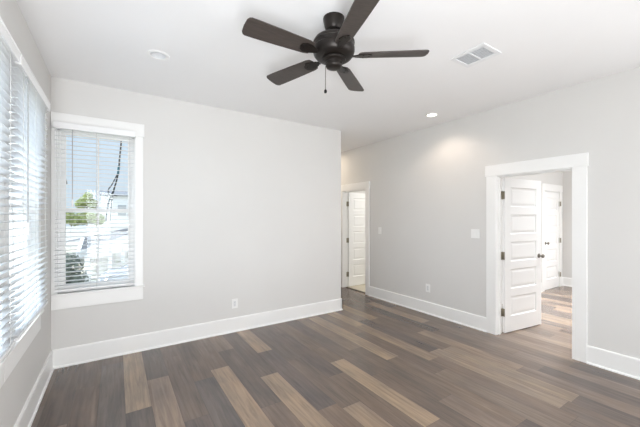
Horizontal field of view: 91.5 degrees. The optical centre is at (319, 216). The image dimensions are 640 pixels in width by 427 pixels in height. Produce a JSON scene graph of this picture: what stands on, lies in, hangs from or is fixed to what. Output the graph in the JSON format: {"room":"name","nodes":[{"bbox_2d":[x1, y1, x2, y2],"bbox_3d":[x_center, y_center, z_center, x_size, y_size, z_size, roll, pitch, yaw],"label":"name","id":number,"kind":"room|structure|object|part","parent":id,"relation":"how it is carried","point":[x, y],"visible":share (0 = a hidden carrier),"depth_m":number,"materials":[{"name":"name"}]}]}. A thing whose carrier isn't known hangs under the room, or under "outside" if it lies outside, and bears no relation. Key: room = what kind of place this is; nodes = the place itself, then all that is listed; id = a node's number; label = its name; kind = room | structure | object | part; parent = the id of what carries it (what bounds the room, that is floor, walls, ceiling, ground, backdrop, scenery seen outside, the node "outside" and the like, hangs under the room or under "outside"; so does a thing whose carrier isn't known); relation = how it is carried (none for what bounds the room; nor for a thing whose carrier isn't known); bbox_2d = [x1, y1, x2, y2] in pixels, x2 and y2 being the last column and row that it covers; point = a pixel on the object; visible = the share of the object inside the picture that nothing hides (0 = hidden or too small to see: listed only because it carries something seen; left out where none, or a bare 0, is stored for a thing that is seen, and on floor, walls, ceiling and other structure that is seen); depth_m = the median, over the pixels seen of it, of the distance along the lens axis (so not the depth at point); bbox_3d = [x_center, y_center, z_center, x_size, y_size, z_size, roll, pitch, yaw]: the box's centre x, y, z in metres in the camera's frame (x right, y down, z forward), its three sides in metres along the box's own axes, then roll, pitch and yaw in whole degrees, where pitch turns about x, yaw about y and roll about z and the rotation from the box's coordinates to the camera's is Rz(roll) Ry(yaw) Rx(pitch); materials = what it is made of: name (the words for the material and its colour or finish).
{"room":"empty living room","nodes":[
{"label":"empty living room","id":0,"kind":"room"},
{"bbox_2d":[0,0,50,426],"bbox_3d":[-1.018,0.054,0.430,0.160,2.892,6.234,0,0,-33],"label":"wall","id":1,"kind":"structure","parent":0,"point":[16,389],"depth_m":2.40,"materials":[{"name":"paint"}]},
{"bbox_2d":[0,157,8,387],"bbox_3d":[-1.555,-0.059,1.260,0.229,1.957,1.011,0,0,-33],"label":"window","id":2,"kind":"structure","parent":1,"relation":"in","point":[4,360],"depth_m":1.69,"materials":[{"name":"plastic"}]},
{"bbox_3d":[-1.486,-0.065,1.310,0.018,1.660,0.996,0,0,-33],"label":"casing","id":3,"kind":"part","parent":2,"relation":"part of","materials":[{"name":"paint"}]},
{"bbox_3d":[-1.507,0.774,1.291,0.114,0.018,1.011,0,0,-33],"label":"sill","id":4,"kind":"part","parent":2,"relation":"part of","materials":[{"name":"paint"}]},
{"bbox_2d":[0,17,20,362],"bbox_3d":[-1.460,-0.112,1.348,0.068,1.644,0.955,0,0,-33],"label":"window blind","id":5,"kind":"object","parent":2,"relation":"attached to","point":[10,52],"visible":1,"depth_m":1.64,"materials":[{"name":"white plastic"}]},
{"bbox_3d":[-1.466,0.701,1.344,0.046,0.018,0.943,0,0,-33],"label":"rail","id":6,"kind":"part","parent":5,"relation":"part of","materials":[{"name":"white plastic"}]},
{"bbox_3d":[-1.660,-0.090,1.640,0.051,1.564,0.002,0,0,-33],"label":"ladder cord","id":7,"kind":"part","parent":5,"relation":"part of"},
{"bbox_2d":[4,81,43,381],"bbox_3d":[-2.110,-0.059,2.107,0.229,1.957,1.016,0,0,-33],"label":"window","id":8,"kind":"structure","parent":1,"relation":"in","point":[15,354],"depth_m":2.40,"materials":[{"name":"plastic"}]},
{"bbox_3d":[-2.111,-0.458,2.096,0.030,0.824,0.752,0,0,-33],"label":"sash","id":9,"kind":"part","parent":8,"relation":"part of","materials":[{"name":"plastic"}]},
{"bbox_3d":[-2.083,0.317,2.115,0.030,0.816,0.752,0,0,-33],"label":"sash","id":10,"kind":"part","parent":8,"relation":"part of","materials":[{"name":"plastic"}]},
{"bbox_3d":[-2.121,-0.064,2.090,0.191,1.657,0.820,0,0,-33],"label":"frame","id":11,"kind":"part","parent":8,"relation":"part of","materials":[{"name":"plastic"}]},
{"bbox_3d":[-2.034,-0.065,2.147,0.018,1.660,0.996,0,0,-33],"label":"casing","id":12,"kind":"part","parent":8,"relation":"part of","materials":[{"name":"paint"}]},
{"bbox_3d":[-2.061,0.774,2.138,0.114,0.018,1.016,0,0,-33],"label":"sill","id":13,"kind":"part","parent":8,"relation":"part of","materials":[{"name":"paint"}]},
{"bbox_2d":[7,54,50,340],"bbox_3d":[-1.996,-0.112,2.168,0.068,1.644,0.955,0,0,-33],"label":"window blind","id":14,"kind":"object","parent":8,"relation":"attached to","point":[31,101],"visible":0.84,"depth_m":2.03,"materials":[{"name":"white plastic"}]},
{"bbox_3d":[-1.810,-0.090,1.868,0.051,1.564,0.002,0,0,-33],"label":"ladder cord","id":15,"kind":"part","parent":14,"relation":"part of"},
{"bbox_3d":[-2.003,-0.090,2.164,0.051,1.564,0.002,0,0,-33],"label":"ladder cord","id":16,"kind":"part","parent":14,"relation":"part of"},
{"bbox_3d":[-2.003,0.701,2.164,0.046,0.018,0.943,0,0,-33],"label":"rail","id":17,"kind":"part","parent":14,"relation":"part of","materials":[{"name":"white plastic"}]},
{"bbox_3d":[-2.196,-0.090,2.460,0.051,1.564,0.002,0,0,-33],"label":"ladder cord","id":18,"kind":"part","parent":14,"relation":"part of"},
{"bbox_2d":[14,350,53,426],"bbox_3d":[-0.939,1.407,0.481,0.028,0.185,6.234,0,0,-33],"label":"baseboard","id":19,"kind":"structure","parent":1,"relation":"attached to","point":[26,417],"depth_m":2.44,"materials":[{"name":"paint"}]},
{"bbox_2d":[51,76,340,349],"bbox_3d":[-1.270,0.054,4.086,3.741,2.892,0.160,0,0,-33],"label":"wall","id":20,"kind":"structure","parent":0,"point":[244,207],"depth_m":3.95,"materials":[{"name":"paint"}]},
{"bbox_2d":[51,111,144,309],"bbox_3d":[-2.359,-0.059,3.368,0.808,1.957,0.229,0,0,-33],"label":"window","id":21,"kind":"structure","parent":20,"relation":"in","point":[104,295],"depth_m":3.26,"materials":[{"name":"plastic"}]},
{"bbox_2d":[53,121,134,291],"bbox_3d":[-2.320,-0.100,3.239,0.688,1.669,0.068,0,0,-33],"label":"window blind","id":22,"kind":"object","parent":21,"relation":"attached to","point":[56,124],"visible":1,"depth_m":3.22,"materials":[{"name":"white plastic"}]},
{"bbox_3d":[-2.325,0.726,3.246,0.676,0.018,0.046,0,0,-33],"label":"rail","id":23,"kind":"part","parent":22,"relation":"part of","materials":[{"name":"white plastic"}]},
{"bbox_3d":[-2.325,-0.077,3.246,0.002,1.589,0.051,0,0,-33],"label":"ladder cord","id":24,"kind":"part","parent":22,"relation":"part of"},
{"bbox_3d":[-2.386,-0.458,3.359,0.617,0.824,0.030,0,0,-33],"label":"sash","id":25,"kind":"part","parent":21,"relation":"part of","materials":[{"name":"plastic"}]},
{"bbox_3d":[-2.368,0.317,3.330,0.617,0.816,0.030,0,0,-33],"label":"sash","id":26,"kind":"part","parent":21,"relation":"part of","materials":[{"name":"plastic"}]},
{"bbox_3d":[-2.313,-0.966,3.292,0.802,0.142,0.024,0,0,-33],"label":"head casing","id":27,"kind":"part","parent":21,"relation":"part of","materials":[{"name":"paint"}]},
{"bbox_3d":[-2.328,0.774,3.319,0.808,0.018,0.114,0,0,-33],"label":"sill","id":28,"kind":"part","parent":21,"relation":"part of","materials":[{"name":"paint"}]},
{"bbox_2d":[52,298,342,368],"bbox_3d":[-1.145,1.407,4.055,3.597,0.185,0.028,0,0,-33],"label":"baseboard","id":29,"kind":"structure","parent":20,"relation":"attached to","point":[84,353],"depth_m":3.71,"materials":[{"name":"paint"}]},
{"bbox_2d":[232,299,237,308],"bbox_3d":[-1.116,1.134,4.085,0.080,0.122,0.009,0,0,-33],"label":"wall outlet","id":30,"kind":"object","parent":20,"relation":"attached to","point":[234,301],"visible":1,"depth_m":4.08,"materials":[{"name":"white plastic"}]},
{"bbox_2d":[16,0,639,151],"bbox_3d":[2.105,-1.492,3.741,9.011,0.200,8.675,0,0,-33],"label":"ceiling","id":31,"kind":"structure","parent":0,"point":[546,46],"depth_m":2.64,"materials":[{"name":"paint"}]},
{"bbox_2d":[146,50,169,60],"bbox_3d":[-1.393,-1.432,2.686,0.180,0.092,0.180,0,0,-33],"label":"recessed light","id":32,"kind":"object","parent":31,"relation":"in","point":[155,54],"visible":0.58,"depth_m":2.72,"materials":[{"name":"white plastic"}]},
{"bbox_2d":[242,0,428,92],"bbox_3d":[0.057,-1.130,2.164,1.203,0.524,1.256,0,0,-33],"label":"ceiling fan","id":33,"kind":"object","parent":31,"relation":"hanging from","point":[333,47],"visible":1,"depth_m":2.09,"materials":[{"name":"brown metal"}]},
{"bbox_3d":[-0.248,-1.130,1.969,0.479,0.036,0.141,0,0,-33],"label":"blade","id":34,"kind":"part","parent":33,"relation":"part of","materials":[{"name":"brown wood"}]},
{"bbox_3d":[-0.220,-1.130,2.448,0.479,0.036,0.140,0,0,39],"label":"blade","id":35,"kind":"part","parent":33,"relation":"part of","materials":[{"name":"brown wood"}]},
{"bbox_3d":[-0.070,-1.123,2.082,0.138,0.023,0.080,0,0,-33],"label":"blade arm","id":36,"kind":"part","parent":33,"relation":"part of","materials":[{"name":"brown metal"}]},
{"bbox_3d":[-0.061,-1.123,2.310,0.086,0.023,0.137,0,0,-33],"label":"blade arm","id":37,"kind":"part","parent":33,"relation":"part of","materials":[{"name":"brown metal"}]},
{"bbox_3d":[0.169,-1.123,2.375,0.080,0.023,0.138,0,0,21],"label":"blade arm","id":38,"kind":"part","parent":33,"relation":"part of","materials":[{"name":"brown metal"}]},
{"bbox_3d":[0.142,-1.123,1.995,0.086,0.023,0.137,0,0,-33],"label":"blade arm","id":39,"kind":"part","parent":33,"relation":"part of","materials":[{"name":"brown metal"}]},
{"bbox_3d":[0.245,-1.130,2.571,0.140,0.036,0.479,0,0,21],"label":"blade","id":40,"kind":"part","parent":33,"relation":"part of","materials":[{"name":"brown wood"}]},
{"bbox_3d":[0.202,-1.130,1.794,0.140,0.036,0.479,0,0,-15],"label":"blade","id":41,"kind":"part","parent":33,"relation":"part of","materials":[{"name":"brown wood"}]},
{"bbox_3d":[0.296,-1.123,2.178,0.138,0.023,0.080,0,0,3],"label":"blade arm","id":42,"kind":"part","parent":33,"relation":"part of","materials":[{"name":"brown metal"}]},
{"bbox_3d":[0.506,-1.130,2.167,0.479,0.036,0.140,0,0,3],"label":"blade","id":43,"kind":"part","parent":33,"relation":"part of","materials":[{"name":"brown wood"}]},
{"bbox_2d":[425,113,438,116],"bbox_3d":[1.526,-1.414,4.261,0.180,0.056,0.180,0,0,-33],"label":"recessed light","id":44,"kind":"object","parent":31,"relation":"in","point":[429,114],"visible":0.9,"depth_m":4.26,"materials":[{"name":"white plastic"}]},
{"bbox_2d":[449,43,501,67],"bbox_3d":[1.339,-1.387,2.693,0.280,0.010,0.310,0,0,-33],"label":"ceiling vent","id":45,"kind":"object","parent":31,"relation":"in","point":[482,52],"visible":1,"depth_m":2.69,"materials":[{"name":"white metal"}]},
{"bbox_2d":[31,284,639,426],"bbox_3d":[2.111,1.523,3.772,8.776,0.054,8.400,0,0,-33],"label":"floor","id":46,"kind":"structure","parent":0,"point":[370,362],"depth_m":2.86,"materials":[{"name":"wood"}]},
{"bbox_2d":[341,67,639,358],"bbox_3d":[2.346,0.054,3.925,0.115,2.892,8.400,0,0,-33],"label":"wall","id":47,"kind":"structure","parent":0,"point":[428,185],"depth_m":4.09,"materials":[{"name":"paint"}]},
{"bbox_2d":[346,193,364,285],"bbox_3d":[0.890,0.483,6.876,0.744,2.010,0.169,0,0,-32],"label":"door","id":48,"kind":"structure","parent":47,"relation":"in","point":[355,240],"depth_m":6.79,"materials":[{"name":"paint"}]},
{"bbox_2d":[341,181,369,295],"bbox_3d":[0.740,0.410,6.379,0.165,2.180,0.961,0,0,-33],"label":"door frame","id":49,"kind":"structure","parent":47,"relation":"attached to","point":[362,186],"depth_m":6.46,"materials":[{"name":"paint"}]},
{"bbox_2d":[369,286,485,331],"bbox_3d":[1.552,1.407,5.008,0.028,0.185,2.250,0,0,-33],"label":"baseboard","id":50,"kind":"structure","parent":47,"relation":"attached to","point":[467,319],"depth_m":4.74,"materials":[{"name":"paint"}]},
{"bbox_2d":[426,284,429,291],"bbox_3d":[1.673,1.104,4.841,0.009,0.122,0.078,0,0,-33],"label":"wall outlet","id":51,"kind":"object","parent":47,"relation":"attached to","point":[427,285],"visible":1,"depth_m":4.84,"materials":[{"name":"white plastic"}]},
{"bbox_2d":[471,229,479,237],"bbox_3d":[2.090,0.224,4.202,0.011,0.120,0.118,0,0,-33],"label":"light switch","id":52,"kind":"object","parent":47,"relation":"attached to","point":[475,233],"visible":1,"depth_m":4.20,"materials":[{"name":"white plastic"}]},
{"bbox_2d":[501,178,544,332],"bbox_3d":[2.700,0.493,4.179,0.828,1.990,0.169,0,0,-26],"label":"door","id":53,"kind":"structure","parent":47,"relation":"in","point":[521,255],"depth_m":4.15,"materials":[{"name":"paint"}]},
{"bbox_2d":[485,152,588,362],"bbox_3d":[2.512,0.420,3.671,0.165,2.160,1.063,0,0,-33],"label":"door frame","id":54,"kind":"structure","parent":47,"relation":"attached to","point":[576,163],"depth_m":3.50,"materials":[{"name":"paint"}]},
{"bbox_2d":[586,345,639,379],"bbox_3d":[3.661,1.407,1.785,0.028,0.185,3.378,0,0,-33],"label":"baseboard","id":55,"kind":"structure","parent":47,"relation":"attached to","point":[618,363],"depth_m":3.02,"materials":[{"name":"paint"}]},
{"bbox_2d":[505,172,562,276],"bbox_3d":[3.653,0.054,5.818,4.145,2.892,0.115,0,0,-33],"label":"wall","id":56,"kind":"structure","parent":0,"point":[556,178],"depth_m":6.50,"materials":[{"name":"paint"}]},
{"bbox_2d":[541,183,562,290],"bbox_3d":[4.821,0.411,6.567,0.976,2.178,0.141,0,0,-33],"label":"door frame","id":57,"kind":"structure","parent":56,"relation":"attached to","point":[544,187],"depth_m":6.30,"materials":[{"name":"paint"}]},
{"bbox_2d":[545,192,560,289],"bbox_3d":[4.844,0.485,6.548,0.723,2.005,0.169,0,0,-33],"label":"door","id":58,"kind":"structure","parent":56,"relation":"in","point":[551,198],"depth_m":6.55,"materials":[{"name":"paint"}]},
{"bbox_2d":[563,171,571,277],"bbox_3d":[6.346,0.054,5.383,0.115,2.892,3.560,0,0,-33],"label":"wall","id":59,"kind":"structure","parent":0,"point":[567,175],"depth_m":6.77,"materials":[{"name":"paint"}]},
{"bbox_2d":[563,277,571,286],"bbox_3d":[6.245,1.407,5.407,0.028,0.185,3.410,0,0,-33],"label":"baseboard","id":60,"kind":"structure","parent":59,"relation":"attached to","point":[566,281],"depth_m":6.76,"materials":[{"name":"paint"}]},
{"bbox_3d":[-0.928,-1.660,4.797,6.300,0.120,0.655,0,0,-33],"label":"roof eave","id":61,"kind":"object","parent":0,"visible":0},
{"bbox_2d":[105,141,121,221],"bbox_3d":[-2.552,-0.771,3.864,0.178,1.658,0.098,0,0,-33],"label":"hanging cable","id":62,"kind":"object","parent":61,"relation":"hanging from","point":[118,168],"visible":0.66,"depth_m":3.87,"materials":[{"name":"black rubber"}]},
{"label":"outside","id":63,"kind":"structure","parent":0,"visible":0},
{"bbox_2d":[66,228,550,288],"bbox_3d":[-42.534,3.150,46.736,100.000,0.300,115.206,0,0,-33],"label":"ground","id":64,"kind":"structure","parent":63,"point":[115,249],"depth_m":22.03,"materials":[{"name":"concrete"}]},
{"bbox_2d":[66,253,91,283],"bbox_3d":[-5.900,1.925,7.160,1.225,2.271,0.998,0,0,-33],"label":"shrub","id":65,"kind":"object","parent":64,"relation":"on","point":[68,256],"visible":0.12,"depth_m":7.20,"materials":[{"name":"green plant"}]},
{"bbox_2d":[74,192,95,235],"bbox_3d":[-24.579,0.174,32.931,2.165,5.653,1.355,0,0,-33],"label":"tree","id":66,"kind":"object","parent":64,"relation":"on","point":[87,197],"visible":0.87,"depth_m":32.63,"materials":[{"name":"green plant"}]},
{"bbox_2d":[66,213,104,225],"bbox_3d":[-23.607,1.191,30.574,4.364,3.618,1.408,0,0,-33],"label":"hedge","id":67,"kind":"object","parent":64,"relation":"on","point":[68,215],"visible":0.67,"depth_m":30.45,"materials":[{"name":"green plant"}]},
{"bbox_2d":[66,226,127,248],"bbox_3d":[-22.352,1.940,29.591,10.000,2.120,0.100,0,0,-33],"label":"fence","id":68,"kind":"object","parent":64,"relation":"on","point":[91,229],"visible":0.27,"depth_m":29.52,"materials":[{"name":"white"}]},
{"bbox_2d":[69,228,127,281],"bbox_3d":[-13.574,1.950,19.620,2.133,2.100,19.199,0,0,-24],"label":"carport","id":69,"kind":"object","parent":64,"relation":"on","point":[103,236],"visible":0.66,"depth_m":15.20,"materials":[{"name":"white metal"}]},
{"bbox_3d":[-9.571,2.150,12.850,0.180,1.700,0.200,0,0,-33],"label":"post","id":70,"kind":"part","parent":69,"relation":"part of","materials":[{"name":"white"}]},
{"bbox_3d":[-11.411,2.150,16.945,0.180,1.700,0.200,0,0,-33],"label":"post","id":71,"kind":"part","parent":69,"relation":"part of","materials":[{"name":"white"}]},
{"bbox_3d":[-13.128,2.150,20.767,0.180,1.700,0.200,0,0,-33],"label":"post","id":72,"kind":"part","parent":69,"relation":"part of","materials":[{"name":"white"}]},
{"bbox_2d":[99,190,127,240],"bbox_3d":[-24.659,-0.250,43.618,10.300,6.500,9.000,0,0,-33],"label":"house","id":73,"kind":"structure","parent":64,"relation":"on","point":[120,201],"depth_m":38.57,"materials":[{"name":"white"}]},
{"bbox_3d":[-24.608,-0.800,38.792,0.900,1.400,0.009,0,0,-33],"label":"pane","id":74,"kind":"part","parent":73,"relation":"part of","materials":[{"name":"white glass"}]},
{"bbox_2d":[99,264,127,280],"bbox_3d":[-5.763,2.119,12.004,4.500,1.762,1.820,0,0,-33],"label":"car","id":75,"kind":"object","parent":64,"relation":"on","point":[121,269],"visible":0.06,"depth_m":10.53,"materials":[{"name":"silver metal"}]}
]}

